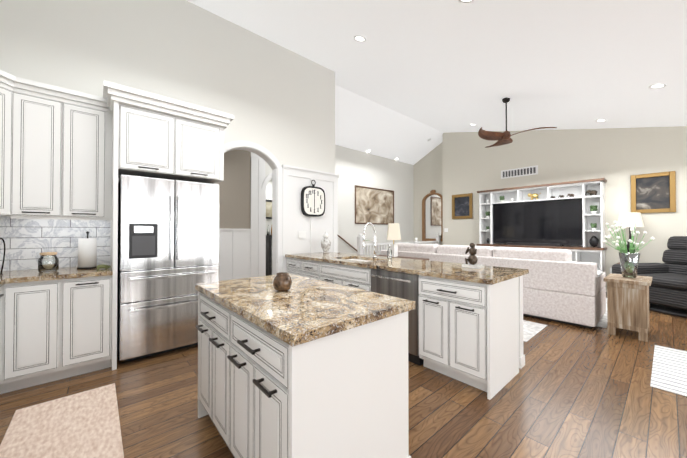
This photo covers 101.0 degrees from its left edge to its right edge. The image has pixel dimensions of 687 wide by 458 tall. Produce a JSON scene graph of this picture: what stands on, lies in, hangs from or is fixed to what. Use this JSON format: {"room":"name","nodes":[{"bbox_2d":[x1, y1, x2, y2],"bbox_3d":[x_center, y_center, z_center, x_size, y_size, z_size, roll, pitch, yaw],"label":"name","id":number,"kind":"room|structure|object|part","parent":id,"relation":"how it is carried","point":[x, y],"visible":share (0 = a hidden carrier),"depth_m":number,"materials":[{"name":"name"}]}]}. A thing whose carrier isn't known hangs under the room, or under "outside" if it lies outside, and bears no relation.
{"room":"living room and kitchen","nodes":[
{"label":"living room and kitchen","id":0,"kind":"room"},
{"bbox_2d":[0,70,7,213],"bbox_3d":[-2.855,-0.667,2.220,0.302,1.095,0.296,0,-1,-41],"label":"upper cabinet","id":1,"kind":"object","parent":0,"relation":"attached to","point":[3,75],"depth_m":2.36,"materials":[{"name":"white wood"}]},
{"bbox_2d":[0,0,334,182],"bbox_3d":[-1.883,-0.979,3.793,4.470,4.600,0.150,0,-1,-41],"label":"wall","id":2,"kind":"structure","parent":0,"point":[277,101],"depth_m":3.59,"materials":[{"name":"white paint"}]},
{"bbox_2d":[0,74,15,217],"bbox_3d":[-3.078,-0.664,2.236,0.616,1.100,0.609,0,-1,-41],"label":"upper cabinet","id":3,"kind":"object","parent":2,"relation":"attached to","point":[11,85],"depth_m":2.42,"materials":[{"name":"white wood"}]},
{"bbox_2d":[16,82,115,221],"bbox_3d":[-2.693,-0.669,2.756,0.669,1.120,0.332,0,-1,-41],"label":"upper cabinet","id":4,"kind":"object","parent":2,"relation":"attached to","point":[69,158],"depth_m":2.63,"materials":[{"name":"white wood"}]},
{"bbox_2d":[116,94,179,179],"bbox_3d":[-2.144,-0.896,3.054,0.476,0.661,0.609,0,-1,-41],"label":"upper cabinet","id":5,"kind":"object","parent":2,"relation":"attached to","point":[146,133],"depth_m":2.82,"materials":[{"name":"white wood"}]},
{"bbox_2d":[172,110,227,183],"bbox_3d":[-1.787,-0.893,3.366,0.515,0.661,0.609,0,-1,-41],"label":"upper cabinet","id":6,"kind":"object","parent":2,"relation":"attached to","point":[200,141],"depth_m":3.14,"materials":[{"name":"white wood"}]},
{"bbox_2d":[224,140,339,274],"bbox_3d":[-0.977,0.031,4.544,2.225,2.595,0.215,0,-1,-41],"label":"trim","id":7,"kind":"structure","parent":2,"relation":"attached to","point":[290,219],"depth_m":4.60,"materials":[{"name":"white"}]},
{"bbox_2d":[298,231,305,237],"bbox_3d":[-0.684,0.100,4.683,0.140,0.120,0.006,0,-1,-41],"label":"switch plate","id":8,"kind":"object","parent":2,"relation":"attached to","point":[301,234],"depth_m":4.68,"materials":[{"name":"white plastic"}]},
{"bbox_2d":[301,180,324,216],"bbox_3d":[-0.509,-0.517,4.808,0.470,0.624,0.058,0,-1,-41],"label":"wall clock","id":9,"kind":"object","parent":2,"relation":"attached to","point":[312,200],"visible":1,"depth_m":4.78,"materials":[{"name":"black metal"}]},
{"bbox_2d":[266,179,271,234],"bbox_3d":[-2.121,-0.239,7.959,2.400,3.200,0.150,0,-1,-41],"label":"wall","id":10,"kind":"structure","parent":0,"point":[269,196],"depth_m":7.89,"materials":[{"name":"white paint"}]},
{"bbox_2d":[266,200,271,218],"bbox_3d":[-1.903,-0.534,8.030,0.780,0.530,0.030,0,-1,-41],"label":"framed picture","id":11,"kind":"object","parent":10,"relation":"attached to","point":[268,209],"depth_m":7.88},
{"bbox_2d":[217,145,413,254],"bbox_3d":[-1.139,-0.948,7.031,9.850,4.600,0.150,0,-1,-41],"label":"wall","id":12,"kind":"structure","parent":0,"point":[353,167],"depth_m":8.09,"materials":[{"name":"white paint"}]},
{"bbox_2d":[217,157,271,280],"bbox_3d":[-2.967,-0.114,5.407,4.970,2.900,0.180,0,-1,-41],"label":"trim","id":13,"kind":"structure","parent":12,"relation":"attached to","point":[242,253],"depth_m":6.14,"materials":[{"name":"white wood"}]},
{"bbox_2d":[355,185,393,224],"bbox_3d":[1.000,-0.692,8.775,1.770,1.120,0.030,0,-1,-41],"label":"picture","id":14,"kind":"object","parent":12,"relation":"attached to","point":[374,205],"visible":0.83,"depth_m":8.71,"materials":[{"name":"brown paper"}]},
{"bbox_2d":[0,292,686,457],"bbox_3d":[0.872,1.338,2.426,12.850,0.060,12.600,0,-1,-41],"label":"floor","id":15,"kind":"structure","parent":0,"point":[569,391],"depth_m":2.10,"materials":[{"name":"brown wood"}]},
{"bbox_2d":[0,282,7,393],"bbox_3d":[-2.692,0.862,1.790,0.631,0.881,0.556,0,-1,-41],"label":"base cabinet","id":16,"kind":"object","parent":15,"relation":"on","point":[3,289],"depth_m":2.20,"materials":[{"name":"white wood"}]},
{"bbox_2d":[8,278,63,391],"bbox_3d":[-2.709,0.869,2.530,0.325,0.881,0.629,0,-1,-41],"label":"base cabinet","id":17,"kind":"object","parent":15,"relation":"on","point":[35,309],"depth_m":2.30,"materials":[{"name":"white wood"}]},
{"bbox_2d":[0,278,7,285],"bbox_3d":[-2.534,0.400,1.618,0.636,0.040,0.950,0,-1,-41],"label":"countertop","id":18,"kind":"structure","parent":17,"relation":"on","point":[2,280],"depth_m":2.14,"materials":[{"name":"brown stone"}]},
{"bbox_2d":[0,266,111,281],"bbox_3d":[-2.818,0.408,2.429,1.275,0.040,0.645,0,-1,-41],"label":"countertop","id":19,"kind":"structure","parent":17,"relation":"on","point":[64,271],"depth_m":2.45,"materials":[{"name":"brown stone"}]},
{"bbox_2d":[0,238,5,274],"bbox_3d":[-2.854,0.230,2.256,0.188,0.308,0.160,0,-1,-41],"label":"iron stand","id":20,"kind":"object","parent":19,"relation":"on","point":[3,256],"visible":1,"depth_m":2.35,"materials":[{"name":"black"}]},
{"bbox_2d":[38,252,58,271],"bbox_3d":[-2.667,0.300,2.558,0.132,0.176,0.132,0,-1,-41],"label":"jar","id":21,"kind":"object","parent":19,"relation":"on","point":[47,266],"visible":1,"depth_m":2.53,"materials":[{"name":"clear glass"}]},
{"bbox_2d":[77,231,96,268],"bbox_3d":[-2.523,0.209,2.790,0.150,0.363,0.150,0,-1,-41],"label":"paper towel","id":22,"kind":"object","parent":19,"relation":"on","point":[87,252],"visible":0.96,"depth_m":2.74,"materials":[{"name":"white paper"}]},
{"bbox_2d":[96,264,110,269],"bbox_3d":[-2.314,0.367,2.732,0.107,0.045,0.077,0,-1,-41],"label":"turtle figurine","id":23,"kind":"object","parent":19,"relation":"on","point":[102,266],"visible":0.98,"depth_m":2.71,"materials":[{"name":"green"}]},
{"bbox_2d":[0,383,123,457],"bbox_3d":[-1.519,1.293,1.500,0.550,0.011,1.850,0,-1,-41],"label":"kitchen rug","id":24,"kind":"object","parent":15,"relation":"on","point":[85,424],"visible":0.96,"depth_m":1.82,"materials":[{"name":"beige carpet"}]},
{"bbox_2d":[64,270,115,377],"bbox_3d":[-2.479,0.871,2.731,0.360,0.881,0.629,0,-1,-41],"label":"base cabinet","id":25,"kind":"object","parent":15,"relation":"on","point":[89,303],"depth_m":2.52,"materials":[{"name":"white wood"}]},
{"bbox_2d":[117,175,218,361],"bbox_3d":[-1.940,0.398,3.162,0.900,1.835,0.645,0,-1,-41],"label":"fridge","id":26,"kind":"object","parent":15,"relation":"on","point":[168,244],"visible":0.98,"depth_m":2.90,"materials":[{"name":"silver metal"}]},
{"bbox_2d":[266,225,271,275],"bbox_3d":[-1.867,0.628,7.735,0.600,1.461,0.490,0,-1,-41],"label":"bar cabinet","id":27,"kind":"object","parent":15,"relation":"on","point":[268,254],"visible":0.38,"depth_m":7.42,"materials":[{"name":"black wood"}]},
{"bbox_2d":[285,256,300,275],"bbox_3d":[-0.527,0.888,4.508,0.623,0.880,0.452,0,-1,-41],"label":"base cabinet","id":28,"kind":"object","parent":15,"relation":"on","point":[293,262],"depth_m":4.29,"materials":[{"name":"white wood"}]},
{"bbox_2d":[195,290,410,457],"bbox_3d":[-0.345,0.861,1.706,0.755,0.880,1.260,0,-1,-41],"label":"kitchen island","id":29,"kind":"object","parent":15,"relation":"on","point":[303,367],"depth_m":1.27,"materials":[{"name":"white wood"}]},
{"bbox_2d":[195,274,414,345],"bbox_3d":[-0.330,0.402,1.724,0.735,0.040,1.300,0,-1,-41],"label":"island countertop","id":30,"kind":"structure","parent":29,"relation":"on","point":[311,310],"depth_m":1.41,"materials":[{"name":"brown stone"}]},
{"bbox_2d":[273,272,291,290],"bbox_3d":[-0.376,0.328,1.744,0.116,0.106,0.116,0,-1,-41],"label":"votive","id":31,"kind":"object","parent":30,"relation":"on","point":[282,281],"visible":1,"depth_m":1.70,"materials":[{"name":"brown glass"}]},
{"bbox_2d":[301,260,316,279],"bbox_3d":[-0.231,0.885,4.169,0.623,0.880,0.450,0,-1,-41],"label":"base cabinet","id":32,"kind":"object","parent":15,"relation":"on","point":[308,267],"depth_m":3.99,"materials":[{"name":"white wood"}]},
{"bbox_2d":[317,256,404,290],"bbox_3d":[0.218,0.880,3.655,0.623,0.880,0.937,0,-1,-41],"label":"base cabinet","id":33,"kind":"object","parent":15,"relation":"on","point":[350,275],"depth_m":3.42,"materials":[{"name":"white wood"}]},
{"bbox_2d":[338,233,440,254],"bbox_3d":[1.438,0.747,8.396,3.674,1.235,1.064,0,-1,-41],"label":"stair railing","id":34,"kind":"object","parent":15,"relation":"on","point":[360,250],"visible":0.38,"depth_m":7.30,"materials":[{"name":"white wood"}]},
{"bbox_2d":[372,255,428,259],"bbox_3d":[1.100,0.960,5.749,0.350,0.760,1.240,0,-1,-41],"label":"console","id":35,"kind":"object","parent":15,"relation":"on","point":[404,257],"visible":0.12,"depth_m":5.66,"materials":[{"name":"brown wood"}]},
{"bbox_2d":[387,223,400,256],"bbox_3d":[1.034,0.237,5.831,0.269,0.685,0.269,0,-1,4],"label":"light","id":36,"kind":"object","parent":35,"relation":"on","point":[393,233],"visible":0.9,"depth_m":5.73,"materials":[{"name":"beige fabric"}]},
{"bbox_2d":[417,272,520,399],"bbox_3d":[1.145,0.870,2.609,0.643,0.880,0.640,0,-1,-41],"label":"base cabinet","id":37,"kind":"object","parent":15,"relation":"on","point":[470,326],"depth_m":2.36,"materials":[{"name":"white wood"}]},
{"bbox_2d":[371,269,423,364],"bbox_3d":[0.690,0.878,3.041,0.602,0.872,0.596,0,-1,-41],"label":"dishwasher","id":38,"kind":"object","parent":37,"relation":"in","point":[398,284],"visible":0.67,"depth_m":2.75,"materials":[{"name":"silver metal"}]},
{"bbox_2d":[289,252,528,283],"bbox_3d":[0.427,0.419,3.594,0.875,0.040,3.102,0,-1,-41],"label":"countertop","id":39,"kind":"structure","parent":37,"relation":"on","point":[491,275],"depth_m":2.85,"materials":[{"name":"brown stone"}]},
{"bbox_2d":[321,232,330,252],"bbox_3d":[-0.294,0.227,4.737,0.170,0.365,0.170,0,-1,-41],"label":"ginger jar","id":40,"kind":"object","parent":39,"relation":"on","point":[325,243],"visible":1,"depth_m":4.69,"materials":[{"name":"white ceramic"}]},
{"bbox_2d":[362,222,378,256],"bbox_3d":[0.376,0.156,3.901,0.268,0.490,0.098,0,-1,-41],"label":"faucet","id":41,"kind":"object","parent":39,"relation":"on","point":[364,230],"visible":1,"depth_m":3.93,"materials":[{"name":"silver metal"}]},
{"bbox_2d":[387,245,391,258],"bbox_3d":[0.615,0.308,3.804,0.082,0.185,0.064,0,-1,-41],"label":"soap dispenser","id":42,"kind":"object","parent":39,"relation":"on","point":[388,250],"visible":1,"depth_m":3.81,"materials":[{"name":"clear glass"}]},
{"bbox_2d":[462,243,483,268],"bbox_3d":[1.297,0.266,2.846,0.130,0.250,0.170,0,-1,-41],"label":"sculpture","id":43,"kind":"object","parent":39,"relation":"on","point":[472,259],"visible":1,"depth_m":2.83,"materials":[{"name":"brown metal"}]},
{"bbox_2d":[523,320,546,341],"bbox_3d":[1.846,1.321,4.252,0.880,0.007,1.830,0,-1,-41],"label":"area rug","id":44,"kind":"object","parent":15,"relation":"on","point":[531,330],"visible":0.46,"depth_m":3.68,"materials":[{"name":"white carpet"}]},
{"bbox_2d":[476,178,606,271],"bbox_3d":[4.562,0.167,6.775,0.475,2.365,2.540,0,-1,-41],"label":"entertainment center","id":45,"kind":"object","parent":15,"relation":"on","point":[591,194],"visible":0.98,"depth_m":6.31,"materials":[{"name":"white wood"}]},
{"bbox_2d":[493,198,582,246],"bbox_3d":[4.530,-0.120,6.750,0.250,1.045,1.816,0,-1,-41],"label":"tv","id":46,"kind":"object","parent":45,"relation":"on","point":[559,223],"visible":0.9,"depth_m":6.63,"materials":[{"name":"black plastic"}]},
{"bbox_2d":[596,298,606,327],"bbox_3d":[3.149,1.336,5.862,2.300,0.007,3.620,0,-1,-41],"label":"living room rug","id":47,"kind":"object","parent":15,"relation":"on","point":[602,322],"visible":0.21,"depth_m":4.00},
{"bbox_2d":[381,243,605,327],"bbox_3d":[2.428,0.821,5.354,1.040,1.010,3.644,0,-1,-41],"label":"sofa","id":48,"kind":"object","parent":47,"relation":"on","point":[560,285],"visible":0.5,"depth_m":4.06,"materials":[{"name":"fabric"}]},
{"bbox_2d":[603,273,651,341],"bbox_3d":[3.634,0.972,3.607,0.640,0.695,0.400,0,-1,-41],"label":"end table","id":49,"kind":"object","parent":15,"relation":"on","point":[627,303],"visible":1,"depth_m":3.41,"materials":[{"name":"brown wood"}]},
{"bbox_2d":[603,221,654,277],"bbox_3d":[3.599,0.257,3.583,0.529,0.730,0.454,0,-1,-41],"label":"vase","id":50,"kind":"object","parent":49,"relation":"on","point":[631,257],"visible":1,"depth_m":3.57,"materials":[{"name":"clear glass"}]},
{"bbox_3d":[3.633,0.465,3.598,0.196,0.315,0.196,0,-1,-41],"label":"glass","id":51,"kind":"part","parent":50,"relation":"part of","materials":[{"name":"green"}]},
{"bbox_2d":[612,236,686,317],"bbox_3d":[5.515,0.728,4.543,1.359,1.200,1.296,0,-1,-11],"label":"recliner","id":52,"kind":"object","parent":15,"relation":"on","point":[668,291],"visible":0.71,"depth_m":4.56,"materials":[{"name":"black leather"}]},
{"bbox_3d":[5.366,0.907,4.512,1.056,0.583,1.296,0,-1,-11],"label":"seat","id":53,"kind":"part","parent":52,"relation":"part of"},
{"bbox_2d":[650,345,686,396],"bbox_3d":[3.524,1.299,2.179,1.280,0.011,1.540,0,-1,-41],"label":"rug","id":54,"kind":"object","parent":15,"relation":"on","point":[669,370],"visible":0.96,"depth_m":2.59,"materials":[{"name":"white fabric"}]},
{"bbox_3d":[5.637,1.013,5.555,0.380,0.650,0.360,0,-1,-41],"label":"table lamp","id":55,"kind":"object","parent":15,"relation":"on","visible":0},
{"bbox_2d":[617,212,643,251],"bbox_3d":[5.622,0.190,5.550,0.390,0.994,0.390,0,-1,-41],"label":"light","id":56,"kind":"object","parent":55,"relation":"on","point":[628,219],"visible":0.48,"depth_m":5.44,"materials":[{"name":"white fabric"}]},
{"bbox_2d":[187,0,686,164],"bbox_3d":[0.891,-1.964,2.474,12.900,2.414,12.600,0,-1,-41],"label":"ceiling","id":57,"kind":"structure","parent":0,"point":[412,77],"depth_m":3.98,"materials":[{"name":"white paint"}]},
{"bbox_2d":[354,35,365,41],"bbox_3d":[0.224,-2.598,3.872,0.165,0.045,0.168,0,-1,40],"label":"recessed light","id":58,"kind":"object","parent":57,"relation":"in","point":[359,38],"depth_m":3.86,"materials":[{"name":"white"}]},
{"bbox_2d":[459,0,473,2],"bbox_3d":[1.203,-2.255,2.758,0.165,0.045,0.168,0,-1,40],"label":"recessed light","id":59,"kind":"object","parent":57,"relation":"in","point":[463,1],"depth_m":2.81,"materials":[{"name":"white"}]},
{"bbox_2d":[478,97,556,147],"bbox_3d":[2.962,-2.028,5.099,1.254,0.775,1.292,0,-1,-41],"label":"ceiling fan","id":60,"kind":"object","parent":57,"relation":"hanging from","point":[503,138],"visible":1,"depth_m":5.20,"materials":[{"name":"brown wood"}]},
{"bbox_2d":[649,84,665,88],"bbox_3d":[4.315,-1.959,3.890,0.165,0.045,0.168,0,-1,40],"label":"recessed light","id":61,"kind":"object","parent":57,"relation":"in","point":[654,86],"depth_m":3.89,"materials":[{"name":"white"}]},
{"bbox_2d":[414,126,686,291],"bbox_3d":[6.030,-0.959,5.891,0.550,4.600,11.000,0,-1,-41],"label":"wall","id":62,"kind":"structure","parent":0,"point":[451,164],"depth_m":6.46,"materials":[{"name":"beige paint"}]},
{"bbox_2d":[422,190,442,241],"bbox_3d":[3.003,-0.440,9.495,0.058,1.730,0.820,0,-1,-41],"label":"mirror","id":63,"kind":"object","parent":62,"relation":"attached to","point":[432,213],"visible":0.94,"depth_m":9.53,"materials":[{"name":"brown wood"}]},
{"bbox_2d":[452,193,472,218],"bbox_3d":[3.493,-0.651,8.345,0.035,0.730,0.620,0,-1,-41],"label":"picture frame","id":64,"kind":"object","parent":62,"relation":"attached to","point":[462,206],"visible":1,"depth_m":8.34,"materials":[{"name":"gold metal"}]},
{"bbox_2d":[501,165,537,178],"bbox_3d":[4.480,-1.436,7.237,0.016,0.220,0.840,0,-1,-41],"label":"air vent grille","id":65,"kind":"object","parent":62,"relation":"attached to","point":[523,171],"visible":1,"depth_m":7.22,"materials":[{"name":"white metal"}]},
{"bbox_2d":[631,171,675,212],"bbox_3d":[5.989,-0.688,5.487,0.035,0.770,0.590,0,-1,-41],"label":"picture frame","id":66,"kind":"object","parent":62,"relation":"attached to","point":[653,192],"visible":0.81,"depth_m":5.47,"materials":[{"name":"gold metal"}]}
]}

